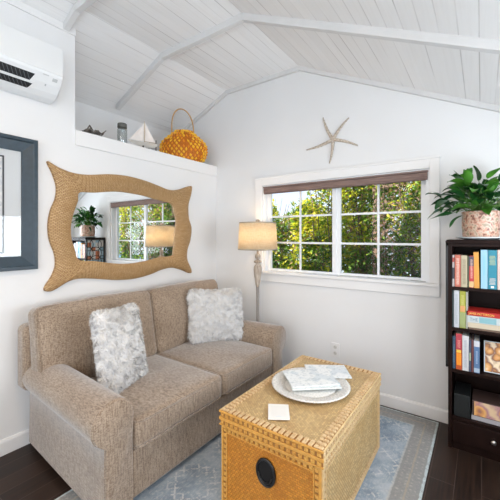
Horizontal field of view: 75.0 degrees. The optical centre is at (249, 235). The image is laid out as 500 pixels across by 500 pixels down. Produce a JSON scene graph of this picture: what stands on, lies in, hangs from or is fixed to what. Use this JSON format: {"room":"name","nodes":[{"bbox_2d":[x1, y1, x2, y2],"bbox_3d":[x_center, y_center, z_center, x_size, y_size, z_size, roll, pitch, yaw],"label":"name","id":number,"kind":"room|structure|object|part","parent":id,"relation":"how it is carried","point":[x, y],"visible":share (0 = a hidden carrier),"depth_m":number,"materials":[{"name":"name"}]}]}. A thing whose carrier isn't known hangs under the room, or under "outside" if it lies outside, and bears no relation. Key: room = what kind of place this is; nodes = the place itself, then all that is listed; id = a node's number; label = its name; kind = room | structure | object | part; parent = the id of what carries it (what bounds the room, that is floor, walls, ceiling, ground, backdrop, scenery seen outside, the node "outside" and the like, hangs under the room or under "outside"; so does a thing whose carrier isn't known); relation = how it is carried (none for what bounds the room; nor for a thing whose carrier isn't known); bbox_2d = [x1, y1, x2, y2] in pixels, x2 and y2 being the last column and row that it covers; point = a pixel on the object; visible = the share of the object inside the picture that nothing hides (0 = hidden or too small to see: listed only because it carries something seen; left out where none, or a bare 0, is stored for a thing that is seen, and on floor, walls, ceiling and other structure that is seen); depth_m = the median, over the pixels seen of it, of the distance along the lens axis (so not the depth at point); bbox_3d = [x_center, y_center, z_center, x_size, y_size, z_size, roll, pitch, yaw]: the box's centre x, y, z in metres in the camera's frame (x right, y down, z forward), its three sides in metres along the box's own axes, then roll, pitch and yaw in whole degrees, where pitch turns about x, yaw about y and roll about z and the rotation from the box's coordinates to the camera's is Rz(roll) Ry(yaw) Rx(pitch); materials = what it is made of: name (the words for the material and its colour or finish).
{"room":"living room","nodes":[
{"label":"living room","id":0,"kind":"room"},
{"bbox_2d":[0,0,215,439],"bbox_3d":[-2.031,-0.083,1.561,0.120,2.966,5.500,0,0,35],"label":"wall","id":1,"kind":"structure","parent":0,"point":[52,125],"depth_m":2.32,"materials":[{"name":"paint"}]},
{"bbox_2d":[0,429,29,456],"bbox_3d":[-1.976,1.351,1.522,0.016,0.097,5.500,0,0,35],"label":"baseboard","id":2,"kind":"structure","parent":1,"relation":"attached to","point":[16,441],"depth_m":2.13,"materials":[{"name":"white paint"}]},
{"bbox_2d":[0,133,37,271],"bbox_3d":[-1.710,-0.212,1.873,0.040,0.875,0.879,0,0,35],"label":"framed picture","id":3,"kind":"object","parent":1,"relation":"attached to","point":[18,155],"visible":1,"depth_m":2.14,"materials":[{"name":"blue wood"}]},
{"bbox_2d":[0,156,1,251],"bbox_3d":[-1.734,-0.203,1.861,0.002,0.605,0.533,0,0,35],"label":"print","id":4,"kind":"object","parent":3,"relation":"attached to","point":[0,156],"depth_m":2.07},
{"bbox_2d":[0,22,62,103],"bbox_3d":[-1.591,-1.093,1.898,0.206,0.325,0.878,0,0,35],"label":"air conditioner","id":5,"kind":"object","parent":1,"relation":"attached to","point":[31,67],"visible":1,"depth_m":2.06,"materials":[{"name":"white plastic"}]},
{"bbox_3d":[-1.511,-1.160,1.841,0.008,0.184,0.870,0,0,35],"label":"panel","id":6,"kind":"part","parent":5,"relation":"part of","materials":[{"name":"white plastic"}]},
{"bbox_2d":[2,0,75,35],"bbox_3d":[-2.442,-1.530,0.868,0.012,0.051,3.894,0,0,35],"label":"trim","id":7,"kind":"structure","parent":1,"relation":"attached to","point":[18,4],"depth_m":2.25,"materials":[{"name":"white paint"}]},
{"bbox_2d":[63,0,97,30],"bbox_3d":[-0.015,-1.076,1.447,3.300,1.129,0.044,0,0,35],"label":"trim","id":8,"kind":"structure","parent":1,"relation":"attached to","point":[79,6],"depth_m":2.30,"materials":[{"name":"paint"}]},
{"bbox_2d":[43,161,191,291],"bbox_3d":[-1.017,-0.068,2.842,0.047,0.917,1.416,0,0,35],"label":"wall mirror","id":9,"kind":"object","parent":1,"relation":"attached to","point":[101,226],"visible":1,"depth_m":2.70,"materials":[{"name":"wicker"}]},
{"bbox_2d":[71,192,175,263],"bbox_3d":[-1.040,-0.068,2.836,0.014,0.616,1.034,0,0,35],"label":"mirror glass","id":10,"kind":"object","parent":9,"relation":"attached to","point":[107,227],"depth_m":2.77,"materials":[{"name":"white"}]},
{"bbox_2d":[116,13,499,109],"bbox_3d":[0.211,-1.076,2.213,3.820,1.129,0.044,0,0,35],"label":"ceiling beam","id":11,"kind":"structure","parent":1,"relation":"attached to","point":[477,44],"depth_m":2.00,"materials":[{"name":"paint"}]},
{"bbox_2d":[117,122,126,129],"bbox_3d":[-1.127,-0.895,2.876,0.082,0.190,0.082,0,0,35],"label":"lid","id":12,"kind":"object","parent":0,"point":[120,125],"visible":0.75,"depth_m":2.85,"materials":[{"name":"grey metal"}]},
{"bbox_2d":[75,101,170,151],"bbox_3d":[-1.246,-0.057,3.322,0.640,2.914,1.720,0,0,35],"label":"wall","id":13,"kind":"structure","parent":0,"point":[85,115],"depth_m":3.38,"materials":[{"name":"paint"}]},
{"bbox_2d":[75,130,216,176],"bbox_3d":[-1.109,-0.743,3.295,0.654,0.114,1.606,0,0,35],"label":"trim ledge","id":14,"kind":"object","parent":13,"relation":"attached to","point":[84,139],"visible":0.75,"depth_m":2.90,"materials":[{"name":"white paint"}]},
{"bbox_2d":[82,125,105,135],"bbox_3d":[-1.267,-0.845,2.654,0.082,0.078,0.195,0,0,35],"label":"driftwood","id":15,"kind":"object","parent":14,"relation":"on","point":[88,130],"visible":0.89,"depth_m":2.62,"materials":[{"name":"grey wood"}]},
{"bbox_2d":[128,121,157,150],"bbox_3d":[-0.990,-0.931,3.017,0.270,0.262,0.060,0,0,-38],"label":"model sailboat","id":16,"kind":"object","parent":14,"relation":"on","point":[138,135],"visible":0.96,"depth_m":3.02,"materials":[{"name":"beige"}]},
{"bbox_2d":[159,108,207,162],"bbox_3d":[-0.728,-1.101,3.585,0.529,0.601,0.256,0,0,-9],"label":"woven handbag","id":17,"kind":"object","parent":14,"relation":"on","point":[182,143],"visible":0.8,"depth_m":3.51,"materials":[{"name":"orange wicker"}]},
{"bbox_3d":[-0.738,-1.266,3.583,0.252,0.272,0.014,0,0,-11],"label":"handle","id":18,"kind":"part","parent":17,"relation":"part of","materials":[{"name":"brown wicker"}]},
{"bbox_2d":[0,405,499,499],"bbox_3d":[-0.894,1.450,0.753,4.170,0.100,5.740,0,0,35],"label":"floor","id":19,"kind":"structure","parent":0,"point":[453,473],"depth_m":1.89,"materials":[{"name":"brown wood"}]},
{"bbox_2d":[55,406,438,499],"bbox_3d":[-0.191,1.396,1.544,1.580,0.008,3.305,0,0,35],"label":"area rug","id":20,"kind":"object","parent":19,"relation":"on","point":[399,468],"visible":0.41,"depth_m":1.94,"materials":[{"name":"carpet"}]},
{"bbox_2d":[18,279,285,499],"bbox_3d":[-0.612,0.911,2.509,1.040,0.961,1.810,0,0,35],"label":"loveseat","id":21,"kind":"object","parent":20,"relation":"on","point":[105,444],"visible":0.78,"depth_m":2.00,"materials":[{"name":"brown fabric"}]},
{"bbox_3d":[-0.963,0.775,2.762,0.174,0.420,1.710,0,0,35],"label":"frame","id":22,"kind":"part","parent":21,"relation":"part of","materials":[{"name":"beige fabric"}]},
{"bbox_3d":[-1.043,1.074,1.879,1.016,0.572,0.223,0,0,39],"label":"armrest","id":23,"kind":"part","parent":21,"relation":"part of","materials":[{"name":"beige fabric"}]},
{"bbox_2d":[28,290,156,377],"bbox_3d":[-1.080,0.712,2.345,0.305,0.562,0.850,0,0,35],"label":"cushion","id":24,"kind":"object","parent":21,"relation":"on","point":[59,333],"depth_m":2.09,"materials":[{"name":"beige fabric"}]},
{"bbox_2d":[88,303,148,394],"bbox_3d":[-0.826,0.737,2.089,0.317,0.584,0.423,0,0,35],"label":"throw pillow","id":25,"kind":"object","parent":21,"relation":"on","point":[117,340],"visible":0.9,"depth_m":1.97,"materials":[{"name":"white fur"}]},
{"bbox_2d":[91,355,220,446],"bbox_3d":[-0.711,1.024,2.176,0.810,0.218,0.692,0,0,35],"label":"seat cushion","id":26,"kind":"object","parent":21,"relation":"on","point":[173,392],"depth_m":1.98,"materials":[{"name":"beige fabric"}]},
{"bbox_2d":[146,279,216,352],"bbox_3d":[-0.595,0.711,3.028,0.309,0.558,0.820,0,0,35],"label":"cushion","id":27,"kind":"object","parent":21,"relation":"on","point":[169,309],"depth_m":2.76,"materials":[{"name":"beige fabric"}]},
{"bbox_2d":[156,339,271,393],"bbox_3d":[-0.319,1.025,2.728,0.810,0.216,0.656,0,0,35],"label":"seat cushion","id":28,"kind":"object","parent":21,"relation":"on","point":[239,364],"depth_m":2.56,"materials":[{"name":"beige fabric"}]},
{"bbox_2d":[186,287,244,344],"bbox_3d":[-0.300,0.714,2.924,0.569,0.484,0.290,0,0,-28],"label":"throw pillow","id":29,"kind":"object","parent":21,"relation":"on","point":[216,314],"visible":1,"depth_m":2.84,"materials":[{"name":"white fur"}]},
{"bbox_3d":[-0.159,1.074,3.124,1.016,0.572,0.223,0,0,32],"label":"armrest","id":30,"kind":"part","parent":21,"relation":"part of","materials":[{"name":"beige fabric"}]},
{"bbox_2d":[238,219,277,321],"bbox_3d":[0.075,0.620,3.166,0.387,1.561,0.387,0,0,35],"label":"floor lamp","id":31,"kind":"object","parent":20,"relation":"on","point":[257,236],"visible":0.85,"depth_m":3.02,"materials":[{"name":"beige fabric"}]},
{"bbox_3d":[0.075,0.001,3.166,0.384,0.262,0.384,0,0,35],"label":"lamp shade","id":32,"kind":"part","parent":31,"relation":"part of","materials":[{"name":"fabric"}]},
{"bbox_2d":[219,355,380,499],"bbox_3d":[0.350,1.145,1.919,0.577,0.494,0.969,0,0,35],"label":"wicker trunk","id":33,"kind":"object","parent":20,"relation":"on","point":[325,451],"visible":0.79,"depth_m":1.62,"materials":[{"name":"brown wicker"}]},
{"bbox_3d":[0.126,1.182,2.081,0.010,0.400,0.934,0,0,35],"label":"edge rail","id":34,"kind":"part","parent":33,"relation":"part of","materials":[{"name":"beige wicker"}]},
{"bbox_3d":[0.119,0.909,2.086,0.006,0.010,0.950,0,0,35],"label":"lid rail","id":35,"kind":"part","parent":33,"relation":"part of","materials":[{"name":"beige wicker"}]},
{"bbox_3d":[0.079,1.179,1.538,0.477,0.345,0.003,0,0,35],"label":"panel","id":36,"kind":"part","parent":33,"relation":"part of","materials":[{"name":"orange wicker"}]},
{"bbox_3d":[0.074,0.909,1.531,0.575,0.010,0.006,0,0,35],"label":"lid rail","id":37,"kind":"part","parent":33,"relation":"part of","materials":[{"name":"beige wicker"}]},
{"bbox_3d":[0.074,0.944,1.531,0.575,0.016,0.006,0,0,35],"label":"lid rail","id":38,"kind":"part","parent":33,"relation":"part of","materials":[{"name":"beige wicker"}]},
{"bbox_3d":[0.074,0.976,1.531,0.575,0.006,0.006,0,0,35],"label":"lid rail","id":39,"kind":"part","parent":33,"relation":"part of","materials":[{"name":"beige wicker"}]},
{"bbox_3d":[0.079,1.182,1.537,0.547,0.400,0.010,0,0,35],"label":"edge rail","id":40,"kind":"part","parent":33,"relation":"part of","materials":[{"name":"beige wicker"}]},
{"bbox_2d":[268,404,289,419],"bbox_3d":[0.146,0.895,1.662,0.107,0.003,0.148,0,0,4],"label":"coaster","id":41,"kind":"object","parent":33,"relation":"on","point":[275,411],"visible":1,"depth_m":1.65,"materials":[{"name":"white"}]},
{"bbox_2d":[272,367,350,403],"bbox_3d":[0.359,0.884,1.942,0.463,0.025,0.462,0,0,35],"label":"charger plate","id":42,"kind":"object","parent":33,"relation":"on","point":[280,383],"visible":0.59,"depth_m":1.85,"materials":[{"name":"white glazed ceramic"}]},
{"bbox_2d":[304,364,351,378],"bbox_3d":[0.496,0.870,2.096,0.265,0.004,0.200,0,0,2],"label":"magazine","id":43,"kind":"object","parent":42,"relation":"on","point":[338,371],"visible":0.57,"depth_m":2.12,"materials":[{"name":"white paper"}]},
{"bbox_2d":[289,371,341,390],"bbox_3d":[0.371,0.863,1.952,0.285,0.008,0.225,0,0,-5],"label":"magazine","id":44,"kind":"object","parent":43,"relation":"on","point":[332,386],"visible":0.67,"depth_m":1.85,"materials":[{"name":"white paper"}]},
{"bbox_2d":[283,368,339,387],"bbox_3d":[0.363,0.855,1.970,0.285,0.007,0.225,0,0,-9],"label":"magazine","id":45,"kind":"object","parent":44,"relation":"on","point":[303,378],"visible":1,"depth_m":1.95,"materials":[{"name":"white paper"}]},
{"bbox_3d":[0.577,1.182,1.760,0.010,0.400,0.934,0,0,35],"label":"edge rail","id":46,"kind":"part","parent":33,"relation":"part of","materials":[{"name":"beige wicker"}]},
{"bbox_3d":[0.583,0.909,1.756,0.006,0.010,0.950,0,0,35],"label":"lid rail","id":47,"kind":"part","parent":33,"relation":"part of","materials":[{"name":"beige wicker"}]},
{"bbox_3d":[0.583,0.944,1.756,0.006,0.016,0.950,0,0,35],"label":"lid rail","id":48,"kind":"part","parent":33,"relation":"part of","materials":[{"name":"beige wicker"}]},
{"bbox_3d":[0.583,0.976,1.756,0.006,0.006,0.950,0,0,35],"label":"lid rail","id":49,"kind":"part","parent":33,"relation":"part of","materials":[{"name":"beige wicker"}]},
{"bbox_3d":[0.576,1.179,1.761,0.003,0.345,0.864,0,0,35],"label":"panel","id":50,"kind":"part","parent":33,"relation":"part of","materials":[{"name":"wicker"}]},
{"bbox_2d":[445,239,499,461],"bbox_3d":[1.697,0.713,2.058,0.776,1.375,0.330,0,0,35],"label":"bookcase","id":51,"kind":"object","parent":19,"relation":"on","point":[470,435],"visible":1,"depth_m":2.15,"materials":[{"name":"espresso wood"},{"name":"metal"}]},
{"bbox_3d":[1.411,0.724,2.281,0.022,1.353,0.298,0,0,35],"label":"panel","id":52,"kind":"part","parent":51,"relation":"part of","materials":[{"name":"brown wood"}]},
{"bbox_2d":[452,290,453,326],"bbox_3d":[1.401,0.481,2.237,0.007,0.242,0.190,0,0,35],"label":"book","id":53,"kind":"object","parent":51,"relation":"on","point":[452,290],"visible":0.66,"depth_m":2.16,"materials":[{"name":"grey paper"}]},
{"bbox_2d":[452,254,454,285],"bbox_3d":[1.393,0.230,2.224,0.012,0.208,0.161,0,0,35],"label":"book","id":54,"kind":"object","parent":51,"relation":"on","point":[453,255],"visible":0.85,"depth_m":2.16,"materials":[{"name":"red paper"}]},
{"bbox_2d":[453,331,455,368],"bbox_3d":[1.399,0.770,2.225,0.017,0.214,0.171,0,0,35],"label":"book","id":55,"kind":"object","parent":51,"relation":"on","point":[454,333],"visible":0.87,"depth_m":2.16,"materials":[{"name":"blue paper"}]},
{"bbox_2d":[454,290,459,327],"bbox_3d":[1.416,0.480,2.225,0.029,0.244,0.191,0,0,35],"label":"book","id":56,"kind":"object","parent":51,"relation":"on","point":[456,292],"visible":0.88,"depth_m":2.15,"materials":[{"name":"grey paper"}]},
{"bbox_2d":[455,254,461,286],"bbox_3d":[1.413,0.229,2.209,0.033,0.210,0.161,0,0,35],"label":"book","id":57,"kind":"object","parent":51,"relation":"on","point":[457,256],"visible":0.95,"depth_m":2.14,"materials":[{"name":"pink paper"}]},
{"bbox_2d":[456,331,462,369],"bbox_3d":[1.421,0.759,2.210,0.033,0.236,0.171,0,0,35],"label":"book","id":58,"kind":"object","parent":51,"relation":"on","point":[458,333],"visible":0.83,"depth_m":2.14,"materials":[{"name":"brown paper"}]},
{"bbox_2d":[454,381,470,418],"bbox_3d":[1.454,1.115,2.227,0.090,0.145,0.220,0,0,35],"label":"game box","id":59,"kind":"object","parent":51,"relation":"on","point":[462,392],"visible":1,"depth_m":2.15,"materials":[{"name":"black cardboard"}]},
{"bbox_2d":[460,290,465,328],"bbox_3d":[1.443,0.481,2.206,0.033,0.242,0.191,0,0,35],"label":"book","id":60,"kind":"object","parent":51,"relation":"on","point":[462,293],"visible":0.83,"depth_m":2.13,"materials":[{"name":"yellow paper"}]},
{"bbox_2d":[461,254,467,286],"bbox_3d":[1.442,0.230,2.189,0.033,0.208,0.161,0,0,35],"label":"book","id":61,"kind":"object","parent":51,"relation":"on","point":[464,258],"visible":1,"depth_m":2.13,"materials":[{"name":"beige paper"}]},
{"bbox_2d":[462,332,468,370],"bbox_3d":[1.450,0.763,2.189,0.035,0.228,0.171,0,0,35],"label":"book","id":62,"kind":"object","parent":51,"relation":"on","point":[465,336],"visible":0.87,"depth_m":2.12,"materials":[{"name":"grey paper"}]},
{"bbox_2d":[466,291,468,328],"bbox_3d":[1.462,0.482,2.193,0.009,0.240,0.190,0,0,35],"label":"book","id":63,"kind":"object","parent":51,"relation":"on","point":[467,292],"visible":0.77,"depth_m":2.12,"materials":[{"name":"grey paper"}]},
{"bbox_2d":[468,255,468,287],"bbox_3d":[1.460,0.232,2.177,0.006,0.204,0.160,0,0,35],"label":"book","id":64,"kind":"object","parent":51,"relation":"on","point":[468,255],"visible":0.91,"depth_m":2.11,"materials":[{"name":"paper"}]},
{"bbox_2d":[469,334,471,371],"bbox_3d":[1.471,0.775,2.175,0.011,0.204,0.171,0,0,35],"label":"book","id":65,"kind":"object","parent":51,"relation":"on","point":[470,337],"visible":1,"depth_m":2.11,"materials":[{"name":"blue paper"}]},
{"bbox_2d":[469,255,473,287],"bbox_3d":[1.474,0.231,2.166,0.025,0.206,0.161,0,0,35],"label":"book","id":66,"kind":"object","parent":51,"relation":"on","point":[471,257],"visible":0.94,"depth_m":2.10,"materials":[{"name":"red paper"}]},
{"bbox_2d":[472,334,473,371],"bbox_3d":[1.482,0.773,2.167,0.011,0.208,0.170,0,0,35],"label":"book","id":67,"kind":"object","parent":51,"relation":"on","point":[472,334],"visible":0.97,"depth_m":2.10,"materials":[{"name":"red paper"}]},
{"bbox_3d":[1.705,1.198,2.069,0.703,0.020,0.288,0,0,35],"label":"shelf","id":68,"kind":"part","parent":51,"relation":"part of","materials":[{"name":"brown wood"}]},
{"bbox_3d":[1.705,0.888,2.069,0.703,0.020,0.288,0,0,35],"label":"shelf","id":69,"kind":"part","parent":51,"relation":"part of","materials":[{"name":"brown wood"}]},
{"bbox_3d":[1.705,0.613,2.069,0.703,0.020,0.288,0,0,35],"label":"shelf","id":70,"kind":"part","parent":51,"relation":"part of","materials":[{"name":"brown wood"}]},
{"bbox_3d":[1.705,0.345,2.069,0.703,0.020,0.288,0,0,35],"label":"shelf","id":71,"kind":"part","parent":51,"relation":"part of","materials":[{"name":"brown wood"}]},
{"bbox_3d":[1.625,1.280,1.955,0.699,0.136,0.018,0,0,35],"label":"drawer","id":72,"kind":"part","parent":51,"relation":"part of","materials":[{"name":"brown wood"}]},
{"bbox_2d":[473,251,479,287],"bbox_3d":[1.507,0.218,2.168,0.028,0.232,0.200,-2,-1,35],"label":"book","id":73,"kind":"object","parent":51,"relation":"on","point":[475,253],"visible":1,"depth_m":2.09,"materials":[{"name":"orange paper"}]},
{"bbox_2d":[474,334,479,373],"bbox_3d":[1.500,0.775,2.154,0.030,0.204,0.171,0,0,35],"label":"book","id":74,"kind":"object","parent":51,"relation":"on","point":[476,337],"visible":1,"depth_m":2.09,"materials":[{"name":"blue paper"}]},
{"bbox_3d":[1.790,0.709,2.189,0.727,1.323,0.007,0,0,35],"label":"panel","id":75,"kind":"part","parent":51,"relation":"part of","materials":[{"name":"brown wood"}]},
{"bbox_2d":[456,237,499,239],"bbox_3d":[1.530,0.015,2.165,0.280,0.019,0.280,0,0,35],"label":"saucer","id":76,"kind":"object","parent":51,"relation":"on","point":[464,238],"visible":0.97,"depth_m":2.08,"materials":[{"name":"white ceramic"}]},
{"bbox_2d":[425,166,499,236],"bbox_3d":[1.476,-0.232,2.121,0.632,0.499,0.406,0,0,35],"label":"potted plant","id":77,"kind":"object","parent":76,"relation":"on","point":[482,220],"visible":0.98,"depth_m":2.11,"materials":[{"name":"green plant"}]},
{"bbox_3d":[1.506,-0.258,2.147,0.450,0.250,0.262,0,0,35],"label":"stem","id":78,"kind":"part","parent":77,"relation":"part of","materials":[{"name":"green plant"}]},
{"bbox_3d":[1.530,-0.072,2.165,0.212,0.181,0.212,0,0,35],"label":"pot","id":79,"kind":"part","parent":77,"relation":"part of","materials":[{"name":"ceramic"}]},
{"bbox_2d":[481,250,487,288],"bbox_3d":[1.539,0.211,2.144,0.035,0.246,0.201,0,0,35],"label":"book","id":80,"kind":"object","parent":51,"relation":"on","point":[484,253],"visible":1,"depth_m":2.06,"materials":[{"name":"blue paper"}]},
{"bbox_2d":[469,327,499,332],"bbox_3d":[1.559,0.596,2.110,0.235,0.011,0.165,0,0,35],"label":"book","id":81,"kind":"object","parent":51,"relation":"on","point":[469,327],"visible":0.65,"depth_m":2.06,"materials":[{"name":"brown paper"}]},
{"bbox_2d":[468,322,499,330],"bbox_3d":[1.556,0.574,2.108,0.240,0.031,0.160,0,0,35],"label":"book","id":82,"kind":"object","parent":81,"relation":"on","point":[470,324],"visible":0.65,"depth_m":2.06,"materials":[{"name":"beige paper"}]},
{"bbox_2d":[468,315,499,325],"bbox_3d":[1.556,0.536,2.111,0.240,0.043,0.166,0,0,35],"label":"book","id":83,"kind":"object","parent":82,"relation":"on","point":[474,319],"visible":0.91,"depth_m":2.06,"materials":[{"name":"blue paper"}]},
{"bbox_2d":[466,306,499,318],"bbox_3d":[1.553,0.498,2.113,0.245,0.029,0.166,0,0,35],"label":"book","id":84,"kind":"object","parent":83,"relation":"on","point":[473,311],"visible":0.94,"depth_m":2.09,"materials":[{"name":"red paper"}]},
{"bbox_3d":[1.497,0.536,2.053,0.088,0.036,0.002,0,0,35],"label":"spine panel","id":85,"kind":"part","parent":83,"relation":"part of","materials":[{"name":"teal paper"}]},
{"bbox_2d":[471,389,499,425],"bbox_3d":[1.623,1.125,2.107,0.315,0.125,0.200,0,0,35],"label":"box","id":86,"kind":"object","parent":51,"relation":"on","point":[485,405],"visible":1,"depth_m":2.09,"materials":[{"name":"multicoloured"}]},
{"bbox_2d":[471,411,499,425],"bbox_3d":[1.623,1.175,2.107,0.315,0.026,0.200,0,0,35],"label":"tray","id":87,"kind":"object","parent":86,"relation":"on","point":[476,416],"depth_m":2.07,"materials":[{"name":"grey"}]},
{"bbox_3d":[1.569,1.113,2.026,0.290,0.090,0.002,0,0,35],"label":"picture panel","id":88,"kind":"part","parent":86,"relation":"part of","materials":[{"name":"multicoloured paper"}]},
{"bbox_2d":[484,340,499,374],"bbox_3d":[1.622,0.780,2.056,0.238,0.193,0.064,0,0,35],"label":"book","id":89,"kind":"object","parent":51,"relation":"on","point":[491,349],"visible":1,"depth_m":2.09,"materials":[{"name":"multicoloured paper"}]},
{"bbox_2d":[488,249,496,289],"bbox_3d":[1.574,0.211,2.120,0.045,0.246,0.201,0,0,35],"label":"book","id":90,"kind":"object","parent":51,"relation":"on","point":[492,254],"visible":0.94,"depth_m":2.04,"materials":[{"name":"teal paper"}]},
{"bbox_2d":[496,249,499,289],"bbox_3d":[1.611,0.210,2.093,0.043,0.248,0.201,0,0,35],"label":"book","id":91,"kind":"object","parent":51,"relation":"on","point":[498,251],"visible":0.83,"depth_m":2.02,"materials":[{"name":"beige paper"}]},
{"bbox_2d":[20,0,499,132],"bbox_3d":[-0.815,-1.134,0.881,4.250,1.292,6.100,0,0,35],"label":"ceiling","id":92,"kind":"structure","parent":0,"point":[116,41],"depth_m":2.47,"materials":[{"name":"paint"}]},
{"bbox_2d":[188,71,499,409],"bbox_3d":[0.730,-0.120,3.046,4.180,3.040,0.120,0,0,35],"label":"wall","id":93,"kind":"structure","parent":0,"point":[266,129],"depth_m":2.90,"materials":[{"name":"paint"}]},
{"bbox_2d":[306,117,357,162],"bbox_3d":[0.733,-0.876,2.956,0.488,0.432,0.024,0,0,35],"label":"starfish","id":94,"kind":"object","parent":93,"relation":"attached to","point":[333,138],"visible":1,"depth_m":2.94,"materials":[{"name":"beige"}]},
{"bbox_2d":[331,342,338,357],"bbox_3d":[0.769,1.028,2.939,0.076,0.128,0.010,0,0,35],"label":"wall outlet","id":95,"kind":"object","parent":93,"relation":"attached to","point":[334,346],"visible":1,"depth_m":2.94,"materials":[{"name":"white paint"}]},
{"bbox_2d":[183,66,499,129],"bbox_3d":[0.686,-1.081,2.985,3.940,1.119,0.032,0,0,35],"label":"trim","id":96,"kind":"structure","parent":93,"relation":"attached to","point":[472,103],"depth_m":2.81,"materials":[{"name":"paint"}]},
{"bbox_2d":[254,155,440,296],"bbox_3d":[0.776,-0.071,2.986,1.695,1.073,0.165,0,0,35],"label":"window","id":97,"kind":"structure","parent":93,"relation":"in","point":[430,228],"depth_m":2.81,"materials":[{"name":"white paint"}]},
{"bbox_3d":[0.496,-0.069,3.212,0.743,0.853,0.030,0,0,35],"label":"sash","id":98,"kind":"part","parent":97,"relation":"part of","materials":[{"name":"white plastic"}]},
{"bbox_2d":[263,170,427,193],"bbox_3d":[0.767,-0.469,2.963,1.510,0.079,0.061,0,0,35],"label":"roller blind","id":99,"kind":"object","parent":97,"relation":"attached to","point":[422,175],"visible":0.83,"depth_m":2.84,"materials":[{"name":"brown fabric"}]},
{"bbox_3d":[0.752,-0.433,2.940,1.476,0.008,0.007,0,0,35],"label":"rail","id":100,"kind":"part","parent":99,"relation":"part of","materials":[{"name":"brown wood"}]},
{"bbox_3d":[0.759,0.372,2.961,1.686,0.024,0.105,0,0,35],"label":"sill","id":101,"kind":"part","parent":97,"relation":"part of","materials":[{"name":"white paint"}]},
{"bbox_3d":[1.101,-0.069,2.799,0.743,0.853,0.030,0,0,35],"label":"sash","id":102,"kind":"part","parent":97,"relation":"part of","materials":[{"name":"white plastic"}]},
{"bbox_2d":[380,392,447,423],"bbox_3d":[0.958,1.351,2.801,3.284,0.097,0.016,0,0,35],"label":"baseboard","id":103,"kind":"structure","parent":93,"relation":"attached to","point":[420,409],"depth_m":2.56,"materials":[{"name":"white paint"}]},
{"label":"outside","id":104,"kind":"structure","parent":0,"visible":0},
{"bbox_3d":[2.660,1.700,7.195,17.000,0.100,8.880,0,0,35],"label":"ground","id":105,"kind":"structure","parent":104,"visible":0},
{"bbox_2d":[271,198,298,271],"bbox_3d":[0.223,0.508,5.219,1.212,2.289,0.657,0,0,37],"label":"leafy shrub","id":106,"kind":"object","parent":105,"relation":"on","point":[275,212],"visible":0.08,"depth_m":5.04,"materials":[{"name":"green plant"}]},
{"bbox_3d":[0.356,0.583,5.247,0.789,2.139,0.588,0,0,20],"label":"stem","id":107,"kind":"part","parent":106,"relation":"part of","materials":[{"name":"brown plant"}]},
{"bbox_2d":[286,196,330,273],"bbox_3d":[0.903,0.528,4.806,1.105,2.250,0.667,0,0,33],"label":"leafy shrub","id":108,"kind":"object","parent":105,"relation":"on","point":[306,265],"visible":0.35,"depth_m":4.67,"materials":[{"name":"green plant"}]},
{"bbox_2d":[272,201,350,270],"bbox_3d":[1.061,0.469,6.391,1.829,2.372,0.810,0,0,35],"label":"bush","id":109,"kind":"object","parent":105,"relation":"on","point":[292,203],"visible":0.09,"depth_m":6.34,"materials":[{"name":"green plant"}]},
{"bbox_2d":[306,186,365,275],"bbox_3d":[1.151,0.210,4.330,0.818,2.885,0.693,0,0,35],"label":"leafy shrub","id":110,"kind":"object","parent":105,"relation":"on","point":[328,219],"visible":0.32,"depth_m":4.22,"materials":[{"name":"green plant"}]},
{"bbox_2d":[321,182,410,276],"bbox_3d":[2.014,0.088,5.723,1.564,3.132,0.779,0,0,35],"label":"bush","id":111,"kind":"object","parent":105,"relation":"on","point":[351,266],"visible":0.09,"depth_m":5.59,"materials":[{"name":"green plant"}]},
{"bbox_2d":[342,182,419,279],"bbox_3d":[1.653,0.203,4.136,0.969,2.901,0.694,0,0,35],"label":"leafy shrub","id":112,"kind":"object","parent":105,"relation":"on","point":[363,239],"visible":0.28,"depth_m":4.07,"materials":[{"name":"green plant"}]},
{"bbox_2d":[373,183,420,279],"bbox_3d":[3.496,0.425,3.694,4.070,2.450,0.140,0,0,35],"label":"lattice fence","id":113,"kind":"object","parent":105,"relation":"on","point":[390,185],"visible":0.06,"depth_m":4.68,"materials":[{"name":"wood"}]},
{"bbox_3d":[1.888,0.425,4.867,0.090,2.450,0.090,0,0,35],"label":"post","id":114,"kind":"part","parent":113,"relation":"part of","materials":[{"name":"wood"}]},
{"bbox_3d":[3.481,-0.720,3.655,4.040,0.040,0.060,0,0,35],"label":"rail","id":115,"kind":"part","parent":113,"relation":"part of","materials":[{"name":"wood"}]},
{"bbox_2d":[384,181,425,281],"bbox_3d":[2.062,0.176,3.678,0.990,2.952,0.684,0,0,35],"label":"leafy shrub","id":116,"kind":"object","parent":105,"relation":"on","point":[404,230],"visible":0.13,"depth_m":3.71,"materials":[{"name":"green plant"}]},
{"bbox_3d":[2.021,0.273,3.714,0.700,2.758,0.604,0,0,-2],"label":"stem","id":117,"kind":"part","parent":116,"relation":"part of","materials":[{"name":"brown plant"}]}
]}

